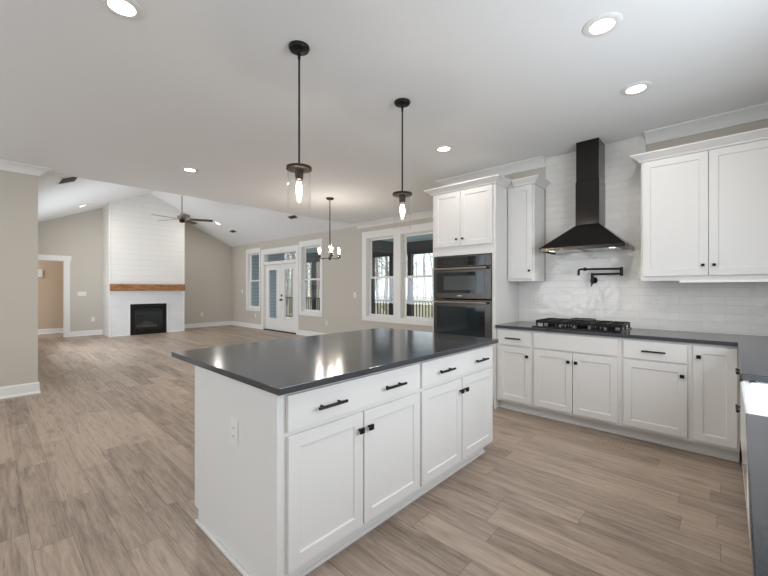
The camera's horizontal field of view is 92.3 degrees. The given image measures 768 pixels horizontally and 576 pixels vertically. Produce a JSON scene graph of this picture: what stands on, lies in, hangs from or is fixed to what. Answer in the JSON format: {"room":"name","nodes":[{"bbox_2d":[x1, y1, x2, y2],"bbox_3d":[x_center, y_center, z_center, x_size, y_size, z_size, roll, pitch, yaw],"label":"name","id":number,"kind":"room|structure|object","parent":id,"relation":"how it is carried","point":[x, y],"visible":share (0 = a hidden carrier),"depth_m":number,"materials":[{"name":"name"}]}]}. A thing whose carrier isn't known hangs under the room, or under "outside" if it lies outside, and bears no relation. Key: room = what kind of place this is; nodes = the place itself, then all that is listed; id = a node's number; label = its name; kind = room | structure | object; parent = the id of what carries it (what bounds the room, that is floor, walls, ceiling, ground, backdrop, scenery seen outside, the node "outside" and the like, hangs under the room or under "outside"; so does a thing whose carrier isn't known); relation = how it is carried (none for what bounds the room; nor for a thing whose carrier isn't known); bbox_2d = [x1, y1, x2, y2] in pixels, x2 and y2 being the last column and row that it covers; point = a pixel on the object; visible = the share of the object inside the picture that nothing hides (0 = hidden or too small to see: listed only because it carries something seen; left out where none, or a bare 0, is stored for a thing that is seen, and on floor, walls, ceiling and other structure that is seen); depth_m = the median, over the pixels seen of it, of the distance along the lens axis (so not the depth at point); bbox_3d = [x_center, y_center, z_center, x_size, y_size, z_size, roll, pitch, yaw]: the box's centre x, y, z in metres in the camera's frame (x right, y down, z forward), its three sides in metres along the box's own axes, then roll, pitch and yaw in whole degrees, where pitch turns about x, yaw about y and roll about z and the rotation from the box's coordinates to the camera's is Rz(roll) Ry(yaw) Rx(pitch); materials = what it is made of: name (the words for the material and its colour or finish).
{"room":"kitchen","nodes":[
{"label":"kitchen","id":0,"kind":"room"},
{"bbox_2d":[0,170,37,386],"bbox_3d":[-5.713,-0.091,3.204,0.120,2.810,3.952,0,0,43],"label":"wall","id":1,"kind":"structure","parent":0,"point":[18,191],"depth_m":4.49,"materials":[{"name":"beige paint"}]},
{"bbox_2d":[0,381,40,398],"bbox_3d":[-5.693,1.244,3.205,0.148,0.140,3.980,0,0,43],"label":"baseboard","id":2,"kind":"structure","parent":1,"relation":"attached to","point":[11,391],"depth_m":4.48,"materials":[{"name":"white paint"}]},
{"bbox_2d":[0,160,50,177],"bbox_3d":[-5.631,-1.448,3.207,0.235,0.096,4.067,0,0,43],"label":"trim","id":3,"kind":"structure","parent":1,"relation":"attached to","point":[5,165],"depth_m":4.48,"materials":[{"name":"white paint"}]},
{"bbox_2d":[38,261,62,328],"bbox_3d":[-9.732,0.089,10.627,0.120,2.450,3.600,0,0,43],"label":"wall","id":4,"kind":"structure","parent":0,"point":[50,286],"depth_m":10.65,"materials":[{"name":"beige paint"}]},
{"bbox_2d":[38,269,42,276],"bbox_3d":[-9.787,-0.416,10.447,0.043,0.220,0.180,0,0,43],"label":"door chime","id":5,"kind":"object","parent":4,"relation":"attached to","point":[40,271],"visible":0.59,"depth_m":10.47,"materials":[{"name":"white plastic"}]},
{"bbox_2d":[38,328,62,333],"bbox_3d":[-9.541,1.244,9.839,1.230,0.140,2.500,0,0,43],"label":"baseboard","id":6,"kind":"structure","parent":4,"relation":"attached to","point":[54,330],"depth_m":10.64,"materials":[{"name":"white paint"}]},
{"bbox_2d":[38,208,231,331],"bbox_3d":[-7.359,-0.751,11.206,0.120,4.130,5.810,0,0,43],"label":"wall","id":7,"kind":"structure","parent":0,"point":[208,260],"depth_m":10.39,"materials":[{"name":"beige paint"}]},
{"bbox_2d":[38,254,70,336],"bbox_3d":[-8.825,0.227,9.602,0.144,2.175,1.045,0,0,43],"label":"door frame","id":8,"kind":"structure","parent":7,"relation":"in","point":[66,260],"depth_m":9.87,"materials":[{"name":"white paint"}]},
{"bbox_2d":[78,292,85,295],"bbox_3d":[-8.279,0.159,10.115,0.010,0.120,0.190,0,0,43],"label":"wall switch","id":9,"kind":"object","parent":7,"relation":"attached to","point":[79,293],"visible":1,"depth_m":10.11,"materials":[{"name":"white plastic"}]},
{"bbox_2d":[70,321,231,336],"bbox_3d":[-6.935,1.244,11.556,0.028,0.140,4.440,0,0,43],"label":"baseboard","id":10,"kind":"structure","parent":7,"relation":"attached to","point":[193,325],"depth_m":12.11,"materials":[{"name":"white paint"}]},
{"bbox_2d":[102,194,184,336],"bbox_3d":[-7.033,-0.716,10.857,0.832,4.060,1.880,0,0,43],"label":"wall","id":11,"kind":"structure","parent":0,"point":[134,241],"depth_m":10.43,"materials":[{"name":"wood"}]},
{"bbox_2d":[110,284,184,290],"bbox_3d":[-6.676,-0.013,10.513,0.157,0.185,1.840,0,0,43],"label":"mantel shelf","id":12,"kind":"object","parent":11,"relation":"attached to","point":[113,287],"visible":1,"depth_m":10.40,"materials":[{"name":"brown wood"}]},
{"bbox_2d":[130,303,165,334],"bbox_3d":[-6.897,0.884,10.724,0.492,0.860,0.890,0,0,43],"label":"fireplace insert","id":13,"kind":"object","parent":11,"relation":"in","point":[144,318],"visible":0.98,"depth_m":10.77,"materials":[{"name":"black metal"}]},
{"bbox_2d":[135,326,159,329],"bbox_3d":[-6.909,1.209,10.735,0.260,0.130,0.600,0,0,43],"label":"tray","id":14,"kind":"object","parent":13,"relation":"on","point":[137,327],"depth_m":10.66,"materials":[{"name":"black metal"}]},
{"bbox_2d":[38,173,355,246],"bbox_3d":[-4.965,-2.139,8.979,6.620,1.454,5.790,0,0,43],"label":"vaulted ceiling","id":15,"kind":"structure","parent":0,"point":[252,225],"depth_m":9.75,"materials":[{"name":"white paint"}]},
{"bbox_2d":[56,176,78,184],"bbox_3d":[-4.783,-1.642,5.595,0.500,0.118,0.242,0,0,43],"label":"ceiling vent","id":16,"kind":"object","parent":15,"relation":"attached to","point":[68,179],"visible":0.83,"depth_m":5.62,"materials":[{"name":"black metal"}]},
{"bbox_2d":[151,195,212,223],"bbox_3d":[-4.873,-2.143,8.864,1.305,1.135,1.303,0,0,43],"label":"ceiling fan","id":17,"kind":"object","parent":15,"relation":"hanging from","point":[182,218],"visible":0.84,"depth_m":8.90,"materials":[{"name":"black metal"}]},
{"bbox_2d":[286,214,298,219],"bbox_3d":[-2.300,-1.787,9.298,0.360,0.077,0.151,0,0,43],"label":"ceiling vent","id":18,"kind":"object","parent":15,"relation":"attached to","point":[293,216],"visible":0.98,"depth_m":9.29,"materials":[{"name":"black metal"}]},
{"bbox_2d":[252,253,284,317],"bbox_3d":[-4.799,-0.186,14.197,0.280,3.400,2.060,0,0,43],"label":"wall","id":19,"kind":"structure","parent":0,"point":[276,257],"depth_m":14.39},
{"bbox_2d":[232,217,432,333],"bbox_3d":[-1.645,-0.111,9.786,10.200,2.850,0.140,0,0,43],"label":"wall","id":20,"kind":"structure","parent":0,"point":[342,277],"depth_m":9.27,"materials":[{"name":"beige paint"}]},
{"bbox_2d":[246,247,260,311],"bbox_3d":[-4.252,-0.271,12.181,0.960,2.050,0.160,0,0,43],"label":"window","id":21,"kind":"structure","parent":20,"relation":"attached to","point":[249,252],"depth_m":12.39,"materials":[{"name":"white paint"}]},
{"bbox_2d":[232,321,326,335],"bbox_3d":[-1.747,1.244,9.765,10.080,0.140,0.028,0,0,43],"label":"baseboard","id":22,"kind":"structure","parent":20,"relation":"attached to","point":[250,325],"depth_m":11.88,"materials":[{"name":"white paint"}]},
{"bbox_2d":[261,245,298,334],"bbox_3d":[-3.107,0.049,11.122,2.060,2.530,0.160,0,0,43],"label":"door","id":23,"kind":"structure","parent":20,"relation":"attached to","point":[278,324],"depth_m":11.12,"materials":[{"name":"white paint"}]},
{"bbox_2d":[299,238,322,316],"bbox_3d":[-1.946,-0.271,10.050,1.060,2.050,0.160,0,0,43],"label":"window","id":24,"kind":"structure","parent":20,"relation":"attached to","point":[303,245],"depth_m":10.23,"materials":[{"name":"white paint"}]},
{"bbox_2d":[362,227,396,322],"bbox_3d":[-0.066,-0.271,8.312,1.080,2.050,0.160,0,0,43],"label":"window","id":25,"kind":"structure","parent":20,"relation":"attached to","point":[367,237],"depth_m":8.47,"materials":[{"name":"white paint"}]},
{"bbox_2d":[397,222,432,325],"bbox_3d":[0.727,-0.271,7.579,1.080,2.050,0.160,0,0,43],"label":"window","id":26,"kind":"structure","parent":20,"relation":"attached to","point":[403,232],"depth_m":7.82,"materials":[{"name":"white paint"}]},
{"bbox_2d":[0,325,751,575],"bbox_3d":[-4.177,1.364,5.617,15.440,0.100,9.700,0,0,43],"label":"floor","id":27,"kind":"structure","parent":0,"point":[97,466],"depth_m":2.34,"materials":[{"name":"wood"}]},
{"bbox_2d":[195,362,419,575],"bbox_3d":[-0.421,0.873,2.135,0.927,0.883,0.969,0,0,43],"label":"base cabinet","id":28,"kind":"object","parent":27,"relation":"on","point":[311,472],"visible":1,"depth_m":1.76,"materials":[{"name":"white paint"}]},
{"bbox_2d":[230,418,237,446],"bbox_3d":[-0.718,0.689,1.765,0.075,0.120,0.008,0,0,43],"label":"island outlet","id":29,"kind":"object","parent":28,"relation":"attached to","point":[233,423],"visible":1,"depth_m":1.76,"materials":[{"name":"white plastic"}]},
{"bbox_2d":[172,328,498,395],"bbox_3d":[-0.216,0.415,2.601,1.242,0.030,1.942,0,0,43],"label":"countertop","id":30,"kind":"structure","parent":28,"relation":"on","point":[279,367],"depth_m":2.22,"materials":[{"name":"grey stone"}]},
{"bbox_2d":[409,344,492,502],"bbox_3d":[0.232,0.873,2.840,0.924,0.883,0.953,0,0,43],"label":"base cabinet","id":31,"kind":"object","parent":27,"relation":"on","point":[456,389],"visible":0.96,"depth_m":2.48,"materials":[{"name":"white paint"}]},
{"bbox_2d":[424,174,518,408],"bbox_3d":[1.093,0.053,4.498,0.978,2.522,0.704,0,0,43],"label":"tall cabinet","id":32,"kind":"object","parent":27,"relation":"on","point":[470,217],"visible":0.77,"depth_m":4.18,"materials":[{"name":"white paint"}]},
{"bbox_2d":[433,299,491,337],"bbox_3d":[1.065,0.470,4.483,0.762,0.668,0.625,0,0,43],"label":"wall oven","id":33,"kind":"object","parent":32,"relation":"in","point":[465,317],"visible":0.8,"depth_m":4.26,"materials":[{"name":"black metal"}]},
{"bbox_2d":[458,299,491,299],"bbox_3d":[1.103,0.468,4.523,0.732,0.653,0.515,0,0,43],"label":"oven","id":34,"kind":"object","parent":33,"relation":"in","point":[458,299],"depth_m":4.52,"materials":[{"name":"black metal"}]},
{"bbox_2d":[433,254,491,298],"bbox_3d":[1.065,-0.126,4.483,0.762,0.500,0.625,0,0,43],"label":"microwave","id":35,"kind":"object","parent":32,"relation":"in","point":[467,276],"visible":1,"depth_m":4.26,"materials":[{"name":"black metal"}]},
{"bbox_2d":[497,328,535,414],"bbox_3d":[1.558,0.873,4.091,0.395,0.883,0.657,0,0,43],"label":"base cabinet","id":36,"kind":"object","parent":27,"relation":"on","point":[515,346],"visible":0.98,"depth_m":3.88,"materials":[{"name":"white paint"}]},
{"bbox_2d":[533,331,622,434],"bbox_3d":[1.987,0.873,3.700,0.765,0.883,0.648,0,0,43],"label":"base cabinet","id":37,"kind":"object","parent":27,"relation":"on","point":[577,377],"visible":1,"depth_m":3.46,"materials":[{"name":"white paint"}]},
{"bbox_2d":[593,437,636,450],"bbox_3d":[1.940,1.312,3.109,0.300,0.005,0.120,0,0,43],"label":"floor vent","id":38,"kind":"object","parent":27,"relation":"in","point":[595,438],"visible":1,"depth_m":3.11,"materials":[{"name":"brown wood"}]},
{"bbox_2d":[621,338,691,451],"bbox_3d":[2.439,0.873,3.276,0.475,0.883,0.657,0,0,43],"label":"base cabinet","id":39,"kind":"object","parent":27,"relation":"on","point":[655,374],"visible":0.99,"depth_m":3.06,"materials":[{"name":"white paint"}]},
{"bbox_2d":[691,343,739,461],"bbox_3d":[2.717,0.873,3.025,0.275,0.883,0.648,0,0,43],"label":"base cabinet","id":40,"kind":"object","parent":27,"relation":"on","point":[715,383],"visible":0.99,"depth_m":2.82,"materials":[{"name":"white paint"}]},
{"bbox_2d":[735,368,755,537],"bbox_3d":[2.385,0.873,2.017,0.669,0.883,1.330,0,0,43],"label":"base cabinet","id":41,"kind":"object","parent":27,"relation":"on","point":[737,370],"visible":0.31,"depth_m":2.08,"materials":[{"name":"white paint"}]},
{"bbox_3d":[0.366,0.873,-0.167,0.669,0.883,1.000,0,0,43],"label":"base cabinet","id":42,"kind":"object","parent":27,"relation":"on","visible":0},
{"bbox_2d":[495,321,767,575],"bbox_3d":[0.948,0.415,1.845,2.548,0.030,4.798,0,0,43],"label":"countertop","id":43,"kind":"structure","parent":42,"relation":"on","point":[752,350],"depth_m":1.68,"materials":[{"name":"grey stone"}]},
{"bbox_2d":[532,318,631,332],"bbox_3d":[1.983,0.367,3.723,0.790,0.066,0.500,0,0,43],"label":"gas cooktop","id":44,"kind":"object","parent":43,"relation":"in","point":[559,323],"visible":0.98,"depth_m":3.62,"materials":[{"name":"black metal"}]},
{"bbox_2d":[569,318,595,321],"bbox_3d":[2.042,0.325,3.801,0.200,0.018,0.225,0,0,43],"label":"griddle plate","id":45,"kind":"object","parent":44,"relation":"on","point":[572,319],"visible":1,"depth_m":3.77,"materials":[{"name":"grey metal"}]},
{"bbox_2d":[740,381,767,508],"bbox_3d":[1.607,0.573,1.279,0.520,0.278,0.740,0,0,43],"label":"farmhouse sink","id":46,"kind":"object","parent":43,"relation":"in","point":[753,396],"visible":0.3,"depth_m":1.58,"materials":[{"name":"white ceramic"}]},
{"bbox_2d":[0,0,767,224],"bbox_3d":[-1.177,-1.571,2.844,7.270,0.150,9.700,0,0,43],"label":"ceiling","id":47,"kind":"structure","parent":0,"point":[88,91],"depth_m":2.71,"materials":[{"name":"white paint"}]},
{"bbox_2d":[99,0,143,19],"bbox_3d":[-1.391,-1.491,1.958,0.196,0.010,0.196,0,0,43],"label":"recessed light","id":48,"kind":"object","parent":47,"relation":"in","point":[126,9],"visible":1,"depth_m":1.97,"materials":[{"name":"white paint"}]},
{"bbox_2d":[181,167,198,172],"bbox_3d":[-2.451,-1.491,4.663,0.196,0.010,0.196,0,0,43],"label":"recessed light","id":49,"kind":"object","parent":47,"relation":"in","point":[187,169],"visible":1,"depth_m":4.64,"materials":[{"name":"white"}]},
{"bbox_2d":[286,40,311,196],"bbox_3d":[-0.527,-0.984,2.291,0.158,1.025,0.158,0,0,-22],"label":"pendant light","id":50,"kind":"object","parent":47,"relation":"hanging from","point":[299,48],"visible":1,"depth_m":2.28,"materials":[{"name":"black metal"}]},
{"bbox_2d":[295,168,302,180],"bbox_3d":[-0.527,-0.704,2.291,0.052,0.064,0.052,0,0,43],"label":"socket","id":51,"kind":"object","parent":50,"relation":"attached to","point":[298,171],"depth_m":2.27,"materials":[{"name":"brown metal"}]},
{"bbox_2d":[317,197,340,259],"bbox_3d":[-0.873,-0.976,6.177,0.409,1.040,0.371,0,0,43],"label":"chandelier","id":52,"kind":"object","parent":47,"relation":"hanging from","point":[327,198],"visible":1,"depth_m":6.14,"materials":[{"name":"black metal"}]},
{"bbox_2d":[392,98,411,218],"bbox_3d":[0.147,-0.986,2.966,0.158,1.020,0.158,0,0,-22],"label":"pendant light","id":53,"kind":"object","parent":47,"relation":"hanging from","point":[401,103],"visible":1,"depth_m":2.95,"materials":[{"name":"black metal"}]},
{"bbox_2d":[399,194,405,203],"bbox_3d":[0.147,-0.715,2.966,0.052,0.064,0.052,0,0,43],"label":"socket","id":54,"kind":"object","parent":53,"relation":"attached to","point":[402,197],"depth_m":2.95,"materials":[{"name":"brown metal"}]},
{"bbox_2d":[435,145,452,151],"bbox_3d":[0.643,-1.491,3.958,0.196,0.010,0.196,0,0,43],"label":"recessed light","id":55,"kind":"object","parent":47,"relation":"in","point":[443,148],"visible":1,"depth_m":3.94,"materials":[{"name":"white"}]},
{"bbox_2d":[582,12,622,36],"bbox_3d":[1.240,-1.491,2.100,0.196,0.010,0.196,0,0,43],"label":"recessed light","id":56,"kind":"object","parent":47,"relation":"in","point":[603,24],"visible":1,"depth_m":2.09,"materials":[{"name":"white plastic"}]},
{"bbox_2d":[620,81,651,95],"bbox_3d":[1.888,-1.491,2.765,0.196,0.010,0.196,0,0,43],"label":"recessed light","id":57,"kind":"object","parent":47,"relation":"in","point":[635,88],"visible":1,"depth_m":2.76,"materials":[{"name":"white plastic"}]},
{"bbox_2d":[504,119,767,381],"bbox_3d":[2.237,-0.091,4.005,3.590,2.810,0.120,0,0,43],"label":"wall","id":58,"kind":"structure","parent":0,"point":[760,124],"depth_m":3.40,"materials":[{"name":"beige paint"}]},
{"bbox_2d":[354,156,545,228],"bbox_3d":[0.583,-1.448,6.464,4.882,0.096,1.715,0,0,43],"label":"trim","id":59,"kind":"structure","parent":58,"relation":"attached to","point":[537,162],"depth_m":4.80,"materials":[{"name":"white paint"}]},
{"bbox_2d":[508,174,550,281],"bbox_3d":[1.636,-0.642,4.194,0.377,1.132,0.393,0,0,43],"label":"upper cabinet","id":60,"kind":"object","parent":58,"relation":"attached to","point":[526,195],"visible":1,"depth_m":4.12,"materials":[{"name":"white paint"}]},
{"bbox_2d":[539,137,634,254],"bbox_3d":[2.055,-0.935,3.764,0.770,1.119,0.458,0,0,43],"label":"range hood","id":61,"kind":"object","parent":58,"relation":"attached to","point":[590,233],"visible":1,"depth_m":3.71,"materials":[{"name":"black metal"}]},
{"bbox_2d":[519,135,767,335],"bbox_3d":[2.573,-0.548,3.606,2.552,1.895,0.011,0,0,43],"label":"backsplash","id":62,"kind":"structure","parent":58,"relation":"attached to","point":[738,308],"depth_m":3.75,"materials":[{"name":"tile"}]},
{"bbox_2d":[535,294,541,304],"bbox_3d":[1.802,0.134,4.304,0.075,0.120,0.008,0,0,43],"label":"wall outlet","id":63,"kind":"object","parent":62,"relation":"attached to","point":[538,297],"visible":1,"depth_m":4.30,"materials":[{"name":"white plastic"}]},
{"bbox_2d":[577,267,622,285],"bbox_3d":[2.227,-0.113,3.826,0.406,0.195,0.188,0,0,23],"label":"pot filler","id":64,"kind":"object","parent":62,"relation":"attached to","point":[593,280],"visible":1,"depth_m":3.78,"materials":[{"name":"black metal"}]},
{"bbox_2d":[652,296,666,307],"bbox_3d":[2.637,0.134,3.531,0.115,0.115,0.010,0,0,43],"label":"wall outlet","id":65,"kind":"object","parent":62,"relation":"attached to","point":[657,301],"visible":1,"depth_m":3.53,"materials":[{"name":"white plastic"}]},
{"bbox_2d":[756,282,767,289],"bbox_3d":[3.159,-0.021,3.050,0.120,0.075,0.008,0,0,43],"label":"wall outlet","id":66,"kind":"object","parent":62,"relation":"attached to","point":[759,285],"visible":0.75,"depth_m":3.06,"materials":[{"name":"white plastic"}]},
{"bbox_2d":[630,127,767,280],"bbox_3d":[2.742,-0.636,3.172,0.999,1.144,0.393,0,0,43],"label":"upper cabinet","id":67,"kind":"object","parent":58,"relation":"attached to","point":[704,204],"visible":1,"depth_m":3.06,"materials":[{"name":"white paint"}]},
{"bbox_2d":[679,280,767,282],"bbox_3d":[2.884,-0.055,2.907,0.870,0.018,0.045,0,0,43],"label":"light","id":68,"kind":"object","parent":67,"relation":"attached to","point":[694,281],"visible":1,"depth_m":3.01,"materials":[{"name":"white"}]},
{"label":"outside","id":69,"kind":"structure","parent":0,"visible":0},
{"bbox_2d":[285,296,430,318],"bbox_3d":[10.482,3.014,85.014,140.000,1.600,120.900,0,0,43],"label":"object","id":70,"kind":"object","parent":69,"point":[419,299],"depth_m":46.44,"materials":[{"name":"metal"}]},
{"bbox_2d":[285,253,290,305],"bbox_3d":[-13.687,-3.722,52.367,4.062,13.005,6.376,0,0,-43],"label":"bare tree","id":71,"kind":"object","parent":70,"relation":"on","point":[285,253],"visible":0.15,"depth_m":51.89,"materials":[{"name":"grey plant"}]},
{"bbox_2d":[285,253,295,312],"bbox_3d":[-8.861,-5.928,34.928,8.727,17.183,7.350,0,0,-10],"label":"bare tree","id":72,"kind":"object","parent":70,"relation":"on","point":[293,255],"visible":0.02,"depth_m":34.58,"materials":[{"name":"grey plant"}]},
{"bbox_2d":[292,253,317,303],"bbox_3d":[-6.393,-5.913,34.223,8.727,17.183,7.350,0,0,0],"label":"bare tree","id":73,"kind":"object","parent":70,"relation":"on","point":[292,253],"visible":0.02,"depth_m":33.83,"materials":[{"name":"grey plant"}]},
{"bbox_2d":[306,263,308,296],"bbox_3d":[-13.840,-3.777,67.553,4.658,13.416,6.474,0,0,40],"label":"bare tree","id":74,"kind":"object","parent":70,"relation":"on","point":[307,263],"visible":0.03,"depth_m":67.32,"materials":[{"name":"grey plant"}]},
{"bbox_2d":[310,263,310,296],"bbox_3d":[-10.275,-3.899,50.848,6.474,13.416,4.658,0,0,15],"label":"bare tree","id":75,"kind":"object","parent":70,"relation":"on","point":[310,263],"visible":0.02,"depth_m":50.56,"materials":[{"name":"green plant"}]},
{"bbox_2d":[309,262,319,309],"bbox_3d":[-5.381,-3.853,31.311,4.062,13.005,6.376,0,0,-13],"label":"bare tree","id":76,"kind":"object","parent":70,"relation":"on","point":[318,269],"visible":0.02,"depth_m":30.85,"materials":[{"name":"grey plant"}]},
{"bbox_2d":[285,253,432,302],"bbox_3d":[-19.000,-6.208,103.453,122.099,20.262,35.510,0,0,43],"label":"woods","id":77,"kind":"object","parent":70,"relation":"on","point":[424,266],"visible":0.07,"depth_m":84.00,"materials":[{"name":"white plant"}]},
{"bbox_2d":[285,254,432,314],"bbox_3d":[-17.227,-1.380,73.087,100.362,8.769,36.339,0,0,43],"label":"undergrowth","id":78,"kind":"object","parent":70,"relation":"on","point":[415,254],"visible":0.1,"depth_m":46.93,"materials":[{"name":"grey plant"}]},
{"bbox_2d":[375,257,379,313],"bbox_3d":[-0.518,-6.858,26.472,9.028,19.042,7.249,0,0,29],"label":"bare tree","id":79,"kind":"object","parent":70,"relation":"on","point":[376,258],"visible":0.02,"depth_m":26.69,"materials":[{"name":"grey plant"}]},
{"bbox_2d":[378,257,385,310],"bbox_3d":[-0.225,-4.609,40.326,7.913,14.789,8.305,0,0,-8],"label":"bare tree","id":80,"kind":"object","parent":70,"relation":"on","point":[381,257],"visible":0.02,"depth_m":39.73,"materials":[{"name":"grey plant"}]},
{"bbox_2d":[378,257,388,314],"bbox_3d":[0.343,-4.001,31.291,4.658,13.416,6.474,0,0,-2],"label":"bare tree","id":81,"kind":"object","parent":70,"relation":"on","point":[386,258],"visible":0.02,"depth_m":30.87,"materials":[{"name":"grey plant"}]},
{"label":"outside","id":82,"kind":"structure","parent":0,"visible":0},
{"bbox_3d":[-1.421,1.414,11.723,14.000,0.120,3.010,0,0,43],"label":"porch deck","id":83,"kind":"object","parent":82,"visible":0},
{"bbox_2d":[311,262,315,309],"bbox_3d":[-2.831,0.154,14.912,0.170,2.400,0.170,0,0,43],"label":"porch post","id":84,"kind":"object","parent":83,"relation":"on","point":[313,264],"visible":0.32,"depth_m":14.86,"materials":[{"name":"black"}]},
{"bbox_2d":[285,297,310,316],"bbox_3d":[-3.959,0.822,15.954,2.930,0.865,0.070,0,0,43],"label":"porch railing","id":85,"kind":"object","parent":84,"relation":"attached to","point":[308,298],"visible":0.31,"depth_m":15.94,"materials":[{"name":"black"}]},
{"bbox_2d":[314,298,319,309],"bbox_3d":[-1.620,0.822,13.792,3.160,0.865,0.070,0,0,43],"label":"porch railing","id":86,"kind":"object","parent":84,"relation":"attached to","point":[314,298],"visible":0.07,"depth_m":14.73,"materials":[{"name":"black"}]},
{"bbox_2d":[306,240,432,262],"bbox_3d":[-0.337,-1.236,10.687,11.000,0.380,2.960,0,0,43],"label":"beam","id":87,"kind":"structure","parent":84,"relation":"on","point":[380,248],"depth_m":11.27,"materials":[{"name":"black"}]},
{"bbox_2d":[292,234,432,252],"bbox_3d":[-0.269,-1.456,10.760,11.000,0.060,3.160,0,0,43],"label":"ceiling","id":88,"kind":"structure","parent":87,"relation":"on","point":[427,236],"depth_m":10.85,"materials":[{"name":"blue"}]},
{"bbox_2d":[371,257,374,313],"bbox_3d":[-0.408,0.154,12.672,0.170,2.400,0.170,0,0,43],"label":"porch post","id":89,"kind":"object","parent":83,"relation":"on","point":[373,258],"visible":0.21,"depth_m":12.62,"materials":[{"name":"black"}]},
{"bbox_2d":[389,256,392,314],"bbox_3d":[0.268,0.154,12.048,0.170,2.400,0.170,0,0,43],"label":"porch post","id":90,"kind":"object","parent":83,"relation":"on","point":[390,257],"visible":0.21,"depth_m":11.99,"materials":[{"name":"black"}]},
{"bbox_2d":[373,299,388,314],"bbox_3d":[-0.070,0.822,12.360,0.780,0.865,0.070,0,0,43],"label":"porch railing","id":91,"kind":"object","parent":90,"relation":"attached to","point":[374,300],"visible":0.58,"depth_m":12.39,"materials":[{"name":"black"}]},
{"bbox_2d":[407,254,413,315],"bbox_3d":[0.826,0.154,11.532,0.170,2.400,0.170,0,0,43],"label":"porch post","id":92,"kind":"object","parent":83,"relation":"on","point":[410,257],"visible":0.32,"depth_m":11.49,"materials":[{"name":"black"}]},
{"bbox_3d":[0.878,-0.091,-0.199,0.120,2.810,7.900,0,0,43],"label":"wall","id":93,"kind":"structure","parent":0,"visible":0},
{"bbox_2d":[644,103,767,144],"bbox_3d":[0.361,-1.448,0.279,1.289,0.096,7.900,0,0,43],"label":"trim","id":94,"kind":"structure","parent":93,"relation":"attached to","point":[759,112],"depth_m":3.26,"materials":[{"name":"white paint"}]},
{"bbox_3d":[2.456,0.154,10.025,0.170,2.400,0.170,0,0,43],"label":"porch post","id":95,"kind":"object","parent":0,"visible":0},
{"bbox_2d":[411,300,432,317],"bbox_3d":[1.641,0.822,10.779,2.080,0.865,0.070,0,0,43],"label":"porch railing","id":96,"kind":"object","parent":95,"relation":"attached to","point":[413,301],"visible":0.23,"depth_m":11.13,"materials":[{"name":"black"}]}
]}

